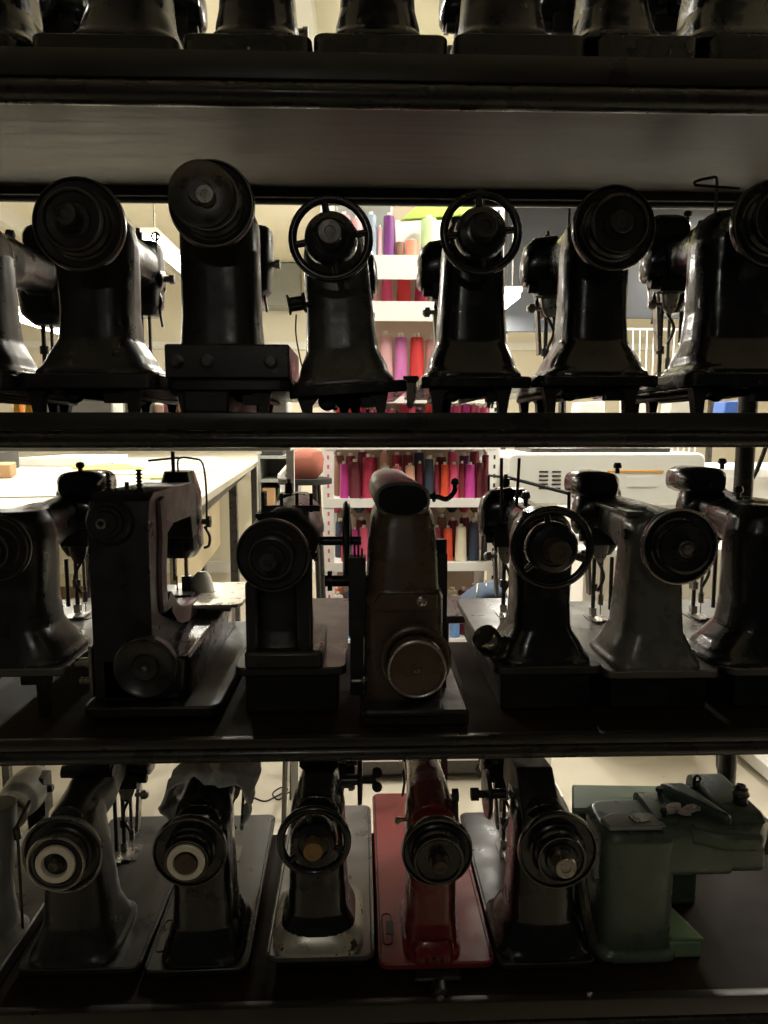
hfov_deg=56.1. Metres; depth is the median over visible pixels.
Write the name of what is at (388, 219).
thread spool
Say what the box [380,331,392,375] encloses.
thread cone
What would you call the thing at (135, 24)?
sewing machine
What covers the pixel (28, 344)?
trim
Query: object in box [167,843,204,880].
washer
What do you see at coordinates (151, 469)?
sheet
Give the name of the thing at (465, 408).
thread spool
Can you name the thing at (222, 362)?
sewing machine
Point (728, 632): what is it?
sewing machine
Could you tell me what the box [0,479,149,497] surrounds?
sheet
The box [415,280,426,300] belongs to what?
thread cone
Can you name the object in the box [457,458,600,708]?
sewing machine
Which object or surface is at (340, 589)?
thread cone
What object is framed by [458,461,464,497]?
thread cone
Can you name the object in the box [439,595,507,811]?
side table
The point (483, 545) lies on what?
thread cone
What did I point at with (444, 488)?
thread cone
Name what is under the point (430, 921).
sewing machine
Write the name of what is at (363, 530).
thread cone
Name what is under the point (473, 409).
thread spool
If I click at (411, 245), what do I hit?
thread spool
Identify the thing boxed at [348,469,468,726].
sewing machine
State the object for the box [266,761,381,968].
sewing machine
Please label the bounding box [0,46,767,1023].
shelving
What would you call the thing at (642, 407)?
canister
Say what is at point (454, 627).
thread spool
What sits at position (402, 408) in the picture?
thread spool
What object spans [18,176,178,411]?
sewing machine
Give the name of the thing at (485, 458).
thread cone
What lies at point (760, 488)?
wall
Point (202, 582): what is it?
thread cone
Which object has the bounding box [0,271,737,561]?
wall
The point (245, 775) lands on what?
cloth
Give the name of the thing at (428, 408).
thread spool
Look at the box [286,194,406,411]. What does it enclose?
sewing machine
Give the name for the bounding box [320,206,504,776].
rack
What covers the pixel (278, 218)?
wall
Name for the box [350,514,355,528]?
thread cone
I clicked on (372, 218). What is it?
thread spool
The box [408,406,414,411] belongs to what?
thread spool
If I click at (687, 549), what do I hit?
washer
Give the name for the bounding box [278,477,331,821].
stool
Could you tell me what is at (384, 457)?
thread cone
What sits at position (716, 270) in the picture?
sewing machine
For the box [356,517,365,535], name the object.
thread cone
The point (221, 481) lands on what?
table
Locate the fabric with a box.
[459,581,507,598]
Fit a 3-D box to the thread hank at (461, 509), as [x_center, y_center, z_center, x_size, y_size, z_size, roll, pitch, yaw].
[0.352,-0.031,3.181,0.047,0.064,0.036,0,7,-2]
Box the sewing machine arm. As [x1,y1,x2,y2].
[660,783,767,850]
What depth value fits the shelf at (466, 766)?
3.10 m
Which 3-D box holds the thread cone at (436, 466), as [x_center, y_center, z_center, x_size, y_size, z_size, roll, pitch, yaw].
[0.218,-0.131,2.974,0.025,0.151,0.025,3,7,21]
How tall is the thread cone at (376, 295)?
0.119 m
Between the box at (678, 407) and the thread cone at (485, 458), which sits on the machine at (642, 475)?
the box at (678, 407)
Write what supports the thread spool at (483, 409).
on the rack
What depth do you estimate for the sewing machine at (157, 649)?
1.16 m
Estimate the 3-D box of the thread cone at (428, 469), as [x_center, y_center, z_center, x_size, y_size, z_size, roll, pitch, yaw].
[0.185,-0.143,2.971,0.041,0.176,0.041,-1,7,-11]
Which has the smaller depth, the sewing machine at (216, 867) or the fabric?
the sewing machine at (216, 867)
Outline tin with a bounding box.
[713,401,737,412]
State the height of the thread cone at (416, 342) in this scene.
0.264 m
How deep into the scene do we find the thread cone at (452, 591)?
3.04 m
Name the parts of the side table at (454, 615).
leg, leg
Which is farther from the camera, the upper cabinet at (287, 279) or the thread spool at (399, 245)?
the upper cabinet at (287, 279)
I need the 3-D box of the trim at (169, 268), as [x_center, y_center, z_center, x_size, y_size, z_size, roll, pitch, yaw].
[-1.938,-2.005,3.934,0.070,0.120,6.600,0,7,-2]
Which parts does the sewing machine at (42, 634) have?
lifter rod, throat plate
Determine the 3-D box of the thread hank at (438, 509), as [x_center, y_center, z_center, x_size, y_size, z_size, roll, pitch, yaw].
[0.249,-0.030,3.178,0.047,0.064,0.036,0,7,-2]
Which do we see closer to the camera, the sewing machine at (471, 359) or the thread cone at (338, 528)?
the sewing machine at (471, 359)
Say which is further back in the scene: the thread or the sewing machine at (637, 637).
the thread
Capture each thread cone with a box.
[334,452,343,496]
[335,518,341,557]
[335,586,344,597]
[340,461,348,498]
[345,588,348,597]
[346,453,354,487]
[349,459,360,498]
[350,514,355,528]
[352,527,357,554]
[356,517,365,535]
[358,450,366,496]
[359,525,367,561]
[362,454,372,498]
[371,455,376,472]
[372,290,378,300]
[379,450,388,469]
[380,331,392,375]
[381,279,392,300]
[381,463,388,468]
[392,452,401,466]
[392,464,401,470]
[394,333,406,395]
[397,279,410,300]
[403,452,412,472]
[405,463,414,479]
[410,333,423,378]
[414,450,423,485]
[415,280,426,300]
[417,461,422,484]
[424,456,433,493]
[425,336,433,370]
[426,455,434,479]
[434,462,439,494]
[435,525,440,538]
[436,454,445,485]
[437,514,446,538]
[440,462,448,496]
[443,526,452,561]
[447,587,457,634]
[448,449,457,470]
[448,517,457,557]
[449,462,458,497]
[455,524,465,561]
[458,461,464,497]
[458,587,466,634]
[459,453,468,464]
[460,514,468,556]
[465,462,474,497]
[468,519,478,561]
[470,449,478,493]
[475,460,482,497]
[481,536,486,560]
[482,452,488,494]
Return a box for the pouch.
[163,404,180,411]
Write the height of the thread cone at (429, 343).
0.252 m
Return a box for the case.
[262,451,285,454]
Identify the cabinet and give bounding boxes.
[258,453,300,509]
[262,263,301,310]
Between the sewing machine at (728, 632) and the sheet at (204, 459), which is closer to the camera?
the sewing machine at (728, 632)
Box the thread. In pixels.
[254,787,288,801]
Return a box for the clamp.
[14,404,32,411]
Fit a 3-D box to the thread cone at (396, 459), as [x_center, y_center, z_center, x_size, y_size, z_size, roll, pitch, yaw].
[0.056,-0.162,3.075,0.047,0.190,0.047,-2,7,-14]
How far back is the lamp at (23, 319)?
4.18 m
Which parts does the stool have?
leg, leg, seat, leg, leg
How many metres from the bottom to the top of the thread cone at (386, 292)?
0.119 m
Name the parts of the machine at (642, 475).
control panel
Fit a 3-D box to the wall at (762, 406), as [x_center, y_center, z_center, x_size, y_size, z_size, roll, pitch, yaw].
[3.909,-0.548,4.298,0.100,3.100,6.600,0,7,-2]
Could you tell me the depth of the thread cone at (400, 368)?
2.91 m
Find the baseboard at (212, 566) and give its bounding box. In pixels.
[60,561,508,573]
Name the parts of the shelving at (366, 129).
rail, underside panel, rail, rail, rail, rail, rail, post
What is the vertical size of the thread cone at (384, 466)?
0.147 m
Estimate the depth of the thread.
2.94 m
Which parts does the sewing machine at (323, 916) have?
adjusting knob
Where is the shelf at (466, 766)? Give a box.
[355,760,478,774]
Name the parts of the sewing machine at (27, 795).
presser rod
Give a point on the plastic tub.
(285, 406)
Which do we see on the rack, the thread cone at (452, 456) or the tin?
the thread cone at (452, 456)
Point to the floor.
(568, 772)
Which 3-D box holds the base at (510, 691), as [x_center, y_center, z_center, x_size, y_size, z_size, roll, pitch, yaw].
[0.261,0.270,1.400,0.150,0.068,0.420,0,7,-2]
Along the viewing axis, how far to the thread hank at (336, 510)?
3.15 m
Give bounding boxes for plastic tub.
[273,402,290,411]
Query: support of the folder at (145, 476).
on the table at (221, 481)
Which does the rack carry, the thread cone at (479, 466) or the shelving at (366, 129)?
the thread cone at (479, 466)
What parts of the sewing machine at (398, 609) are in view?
arm, plate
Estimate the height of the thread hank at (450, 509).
0.064 m
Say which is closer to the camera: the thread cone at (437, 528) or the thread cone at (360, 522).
the thread cone at (437, 528)
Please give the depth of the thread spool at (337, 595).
2.98 m
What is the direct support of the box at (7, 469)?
on the table at (221, 481)
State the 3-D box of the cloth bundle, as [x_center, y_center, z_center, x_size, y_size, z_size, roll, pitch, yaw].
[-0.294,-0.182,2.689,0.139,0.110,0.129,0,7,-2]
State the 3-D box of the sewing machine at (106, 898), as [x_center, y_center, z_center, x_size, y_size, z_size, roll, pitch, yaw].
[-0.509,0.581,1.357,0.203,0.343,0.545,0,7,-2]
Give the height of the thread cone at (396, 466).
0.143 m
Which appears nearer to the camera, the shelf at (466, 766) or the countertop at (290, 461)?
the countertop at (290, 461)
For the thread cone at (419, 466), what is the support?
on the rack
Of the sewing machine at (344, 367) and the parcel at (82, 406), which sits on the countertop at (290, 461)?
the parcel at (82, 406)
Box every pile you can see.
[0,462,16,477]
[19,454,127,466]
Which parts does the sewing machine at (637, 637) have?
adjusting knob, throat plate, lifter rod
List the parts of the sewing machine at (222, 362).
lifting lever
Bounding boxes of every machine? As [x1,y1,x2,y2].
[0,0,86,46]
[0,225,103,411]
[0,462,116,717]
[0,766,53,984]
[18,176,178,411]
[18,764,173,975]
[33,0,207,48]
[75,451,245,717]
[144,777,274,977]
[164,159,298,411]
[183,0,312,51]
[236,479,366,712]
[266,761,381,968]
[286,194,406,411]
[314,0,446,53]
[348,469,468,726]
[372,759,493,1000]
[404,188,530,412]
[439,0,584,55]
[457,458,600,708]
[460,758,598,969]
[499,447,767,798]
[509,184,657,412]
[540,0,697,57]
[564,462,718,707]
[572,774,767,963]
[593,176,767,412]
[648,0,767,58]
[665,458,767,705]
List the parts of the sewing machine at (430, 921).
slide plate, lifting lever, lifting rod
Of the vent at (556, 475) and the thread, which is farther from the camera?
the thread
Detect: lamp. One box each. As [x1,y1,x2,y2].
[18,306,40,328]
[138,204,180,272]
[504,233,522,308]
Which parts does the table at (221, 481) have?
leg, panel, leg, leg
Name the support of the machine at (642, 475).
on the floor
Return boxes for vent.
[539,471,547,488]
[552,471,560,488]
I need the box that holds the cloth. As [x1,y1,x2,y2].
[158,762,261,826]
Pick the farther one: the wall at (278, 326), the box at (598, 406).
the wall at (278, 326)
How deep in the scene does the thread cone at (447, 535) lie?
2.99 m
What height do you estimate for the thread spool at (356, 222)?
0.180 m
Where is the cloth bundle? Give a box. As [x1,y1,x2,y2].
[294,448,323,478]
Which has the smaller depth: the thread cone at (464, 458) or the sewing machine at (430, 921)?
the sewing machine at (430, 921)
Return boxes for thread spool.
[335,592,342,597]
[352,216,362,229]
[367,211,376,254]
[378,225,382,254]
[384,212,393,254]
[396,241,403,254]
[399,403,407,411]
[405,238,417,254]
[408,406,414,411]
[421,215,436,247]
[425,403,431,411]
[450,595,459,637]
[453,403,460,412]
[461,403,469,412]
[470,403,478,412]
[480,405,487,412]
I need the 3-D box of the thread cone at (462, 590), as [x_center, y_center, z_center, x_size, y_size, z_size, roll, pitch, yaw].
[0.337,0.419,3.061,0.051,0.204,0.051,-5,8,-39]
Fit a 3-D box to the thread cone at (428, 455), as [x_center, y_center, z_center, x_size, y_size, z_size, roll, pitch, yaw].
[0.197,-0.156,3.081,0.047,0.176,0.047,5,8,38]
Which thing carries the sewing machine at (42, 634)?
on the shelving at (366, 129)
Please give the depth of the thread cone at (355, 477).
2.94 m
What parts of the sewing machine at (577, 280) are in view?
adjusting knob, lifting lever, lifter rod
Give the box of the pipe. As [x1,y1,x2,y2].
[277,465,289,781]
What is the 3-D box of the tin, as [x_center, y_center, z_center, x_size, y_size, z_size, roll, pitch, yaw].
[1.490,-0.385,3.128,0.110,0.196,0.100,0,7,-2]
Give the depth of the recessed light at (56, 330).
4.56 m
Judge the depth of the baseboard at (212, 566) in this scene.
7.54 m
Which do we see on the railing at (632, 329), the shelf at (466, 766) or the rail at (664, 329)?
the rail at (664, 329)
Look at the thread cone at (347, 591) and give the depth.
3.02 m
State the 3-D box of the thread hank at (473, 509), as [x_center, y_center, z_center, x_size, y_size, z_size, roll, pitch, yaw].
[0.403,-0.031,3.183,0.047,0.064,0.036,0,7,-2]
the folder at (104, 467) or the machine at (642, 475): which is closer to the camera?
the machine at (642, 475)
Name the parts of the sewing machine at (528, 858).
throat plate, lifter rod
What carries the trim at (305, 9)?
attached to the wall at (278, 326)
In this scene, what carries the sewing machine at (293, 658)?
on the shelving at (366, 129)
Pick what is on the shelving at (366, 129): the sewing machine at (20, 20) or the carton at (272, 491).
the sewing machine at (20, 20)
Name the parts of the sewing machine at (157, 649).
plate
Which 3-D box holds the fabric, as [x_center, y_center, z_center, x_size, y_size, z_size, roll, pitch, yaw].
[0.247,0.206,1.795,0.105,0.058,0.119,0,7,-2]
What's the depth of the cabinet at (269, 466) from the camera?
4.75 m
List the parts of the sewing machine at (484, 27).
adjusting knob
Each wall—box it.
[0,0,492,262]
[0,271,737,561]
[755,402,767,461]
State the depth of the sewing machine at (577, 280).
1.12 m
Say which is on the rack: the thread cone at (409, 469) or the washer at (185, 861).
the thread cone at (409, 469)
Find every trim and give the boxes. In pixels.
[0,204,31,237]
[24,341,677,475]
[126,217,180,279]
[295,0,317,51]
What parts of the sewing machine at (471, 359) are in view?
adjusting knob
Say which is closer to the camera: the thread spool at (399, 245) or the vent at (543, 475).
the vent at (543, 475)
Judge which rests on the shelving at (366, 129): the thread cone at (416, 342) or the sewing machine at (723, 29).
the sewing machine at (723, 29)
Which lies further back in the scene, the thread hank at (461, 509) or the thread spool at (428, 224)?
the thread hank at (461, 509)
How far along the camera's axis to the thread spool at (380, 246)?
2.89 m
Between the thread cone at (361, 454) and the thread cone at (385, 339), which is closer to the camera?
the thread cone at (385, 339)
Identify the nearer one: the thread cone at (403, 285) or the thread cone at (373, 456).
the thread cone at (403, 285)
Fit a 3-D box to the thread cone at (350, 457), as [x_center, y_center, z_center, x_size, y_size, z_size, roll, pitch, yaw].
[-0.142,-0.159,3.069,0.047,0.185,0.047,-3,7,-23]
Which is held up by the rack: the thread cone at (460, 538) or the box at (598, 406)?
the thread cone at (460, 538)
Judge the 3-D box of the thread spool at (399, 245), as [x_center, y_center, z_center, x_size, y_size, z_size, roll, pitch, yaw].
[0.064,-1.048,2.902,0.036,0.085,0.036,-3,7,-26]
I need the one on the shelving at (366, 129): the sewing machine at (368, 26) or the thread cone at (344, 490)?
the sewing machine at (368, 26)
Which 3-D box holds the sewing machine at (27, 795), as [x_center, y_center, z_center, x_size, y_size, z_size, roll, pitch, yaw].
[-0.703,0.619,1.383,0.160,0.254,0.490,0,7,-2]
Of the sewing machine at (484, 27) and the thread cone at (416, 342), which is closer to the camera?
the sewing machine at (484, 27)
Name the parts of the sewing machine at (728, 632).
throat plate, lifter rod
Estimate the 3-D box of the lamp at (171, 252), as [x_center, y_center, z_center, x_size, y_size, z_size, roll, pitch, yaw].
[-1.270,-1.808,4.331,0.100,0.604,1.100,0,7,-2]
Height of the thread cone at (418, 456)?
0.200 m
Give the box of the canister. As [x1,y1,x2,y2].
[639,403,645,412]
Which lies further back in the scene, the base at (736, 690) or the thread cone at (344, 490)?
the thread cone at (344, 490)
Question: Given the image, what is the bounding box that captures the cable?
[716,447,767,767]
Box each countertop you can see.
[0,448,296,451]
[0,448,298,803]
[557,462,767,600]
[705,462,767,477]
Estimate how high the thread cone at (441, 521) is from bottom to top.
0.186 m
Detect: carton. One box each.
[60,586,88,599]
[262,486,278,504]
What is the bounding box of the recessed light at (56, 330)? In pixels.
[46,328,58,333]
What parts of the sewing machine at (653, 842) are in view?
lever, plate, arm, regulator knob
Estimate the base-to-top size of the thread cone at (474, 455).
0.204 m
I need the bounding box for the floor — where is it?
[0,571,767,834]
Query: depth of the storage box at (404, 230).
2.95 m
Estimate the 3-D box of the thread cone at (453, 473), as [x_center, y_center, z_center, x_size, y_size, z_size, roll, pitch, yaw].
[0.288,-0.131,2.976,0.041,0.151,0.041,4,8,34]
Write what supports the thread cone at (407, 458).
on the rack
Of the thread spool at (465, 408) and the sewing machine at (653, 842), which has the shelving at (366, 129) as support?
the sewing machine at (653, 842)
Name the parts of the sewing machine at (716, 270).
lifting lever, adjusting knob, lifter rod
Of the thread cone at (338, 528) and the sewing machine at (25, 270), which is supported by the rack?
the thread cone at (338, 528)
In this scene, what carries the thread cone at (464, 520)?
on the rack
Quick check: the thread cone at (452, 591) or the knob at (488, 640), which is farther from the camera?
the thread cone at (452, 591)
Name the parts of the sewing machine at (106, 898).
lifter rod, throat plate, adjusting knob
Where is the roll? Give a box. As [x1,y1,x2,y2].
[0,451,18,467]
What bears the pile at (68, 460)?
on the table at (221, 481)
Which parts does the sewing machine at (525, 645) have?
adjusting knob, throat plate, lifter rod, bar frame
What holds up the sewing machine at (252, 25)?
on the shelving at (366, 129)
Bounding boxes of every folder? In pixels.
[71,465,146,469]
[142,474,162,479]
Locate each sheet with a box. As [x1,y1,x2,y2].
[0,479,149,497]
[109,465,233,474]
[113,457,227,464]
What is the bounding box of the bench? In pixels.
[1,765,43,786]
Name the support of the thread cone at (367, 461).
on the rack
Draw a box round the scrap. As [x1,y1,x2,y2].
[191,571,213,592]
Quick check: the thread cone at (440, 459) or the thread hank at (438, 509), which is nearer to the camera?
the thread cone at (440, 459)
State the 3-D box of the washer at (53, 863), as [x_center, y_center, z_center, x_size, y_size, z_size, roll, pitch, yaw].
[-0.495,0.531,1.085,0.059,0.059,0.008,0,7,-2]
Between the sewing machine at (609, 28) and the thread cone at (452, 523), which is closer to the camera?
the sewing machine at (609, 28)
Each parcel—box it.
[72,402,122,411]
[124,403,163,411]
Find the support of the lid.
on the storage box at (404, 230)
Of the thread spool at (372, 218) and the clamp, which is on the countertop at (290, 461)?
the clamp
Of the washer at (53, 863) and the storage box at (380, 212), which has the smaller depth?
the washer at (53, 863)
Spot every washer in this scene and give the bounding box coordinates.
[35,845,75,882]
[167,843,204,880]
[679,541,695,557]
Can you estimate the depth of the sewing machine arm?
1.23 m
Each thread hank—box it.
[334,508,340,512]
[354,508,364,512]
[435,507,445,512]
[447,507,456,512]
[458,507,468,511]
[470,507,477,511]
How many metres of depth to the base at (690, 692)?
1.20 m
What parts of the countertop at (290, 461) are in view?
leg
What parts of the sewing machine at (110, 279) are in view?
lifting lever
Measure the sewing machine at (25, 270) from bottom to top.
0.360 m
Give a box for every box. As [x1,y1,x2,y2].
[336,206,392,254]
[394,220,440,254]
[571,401,604,412]
[660,401,689,412]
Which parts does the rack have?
post, post, panel, post, post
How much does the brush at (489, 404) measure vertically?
0.047 m
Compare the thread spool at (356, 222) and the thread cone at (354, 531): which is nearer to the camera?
the thread spool at (356, 222)
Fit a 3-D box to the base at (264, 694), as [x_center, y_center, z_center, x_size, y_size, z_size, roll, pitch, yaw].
[-0.158,0.271,1.386,0.150,0.071,0.420,0,7,-2]
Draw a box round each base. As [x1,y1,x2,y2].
[245,675,340,712]
[465,621,590,708]
[590,673,705,707]
[706,668,767,705]
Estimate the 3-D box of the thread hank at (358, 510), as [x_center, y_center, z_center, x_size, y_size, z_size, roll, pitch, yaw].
[-0.109,-0.029,3.166,0.047,0.064,0.036,0,7,-2]
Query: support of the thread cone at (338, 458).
on the rack
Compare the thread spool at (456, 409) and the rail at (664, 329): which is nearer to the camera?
the thread spool at (456, 409)
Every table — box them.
[0,451,261,620]
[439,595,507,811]
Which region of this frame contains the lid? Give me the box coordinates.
[401,207,471,220]
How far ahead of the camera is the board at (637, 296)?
4.53 m
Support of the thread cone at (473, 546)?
on the rack
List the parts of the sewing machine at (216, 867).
slide plate, throat plate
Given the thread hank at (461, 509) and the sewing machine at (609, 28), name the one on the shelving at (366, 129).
the sewing machine at (609, 28)
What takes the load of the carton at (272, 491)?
on the cabinet at (269, 466)
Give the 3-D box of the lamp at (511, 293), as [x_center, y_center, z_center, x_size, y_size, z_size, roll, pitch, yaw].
[0.709,-1.642,4.114,0.100,0.884,0.400,0,7,-2]
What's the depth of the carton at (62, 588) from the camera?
2.52 m
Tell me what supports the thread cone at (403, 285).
on the rack

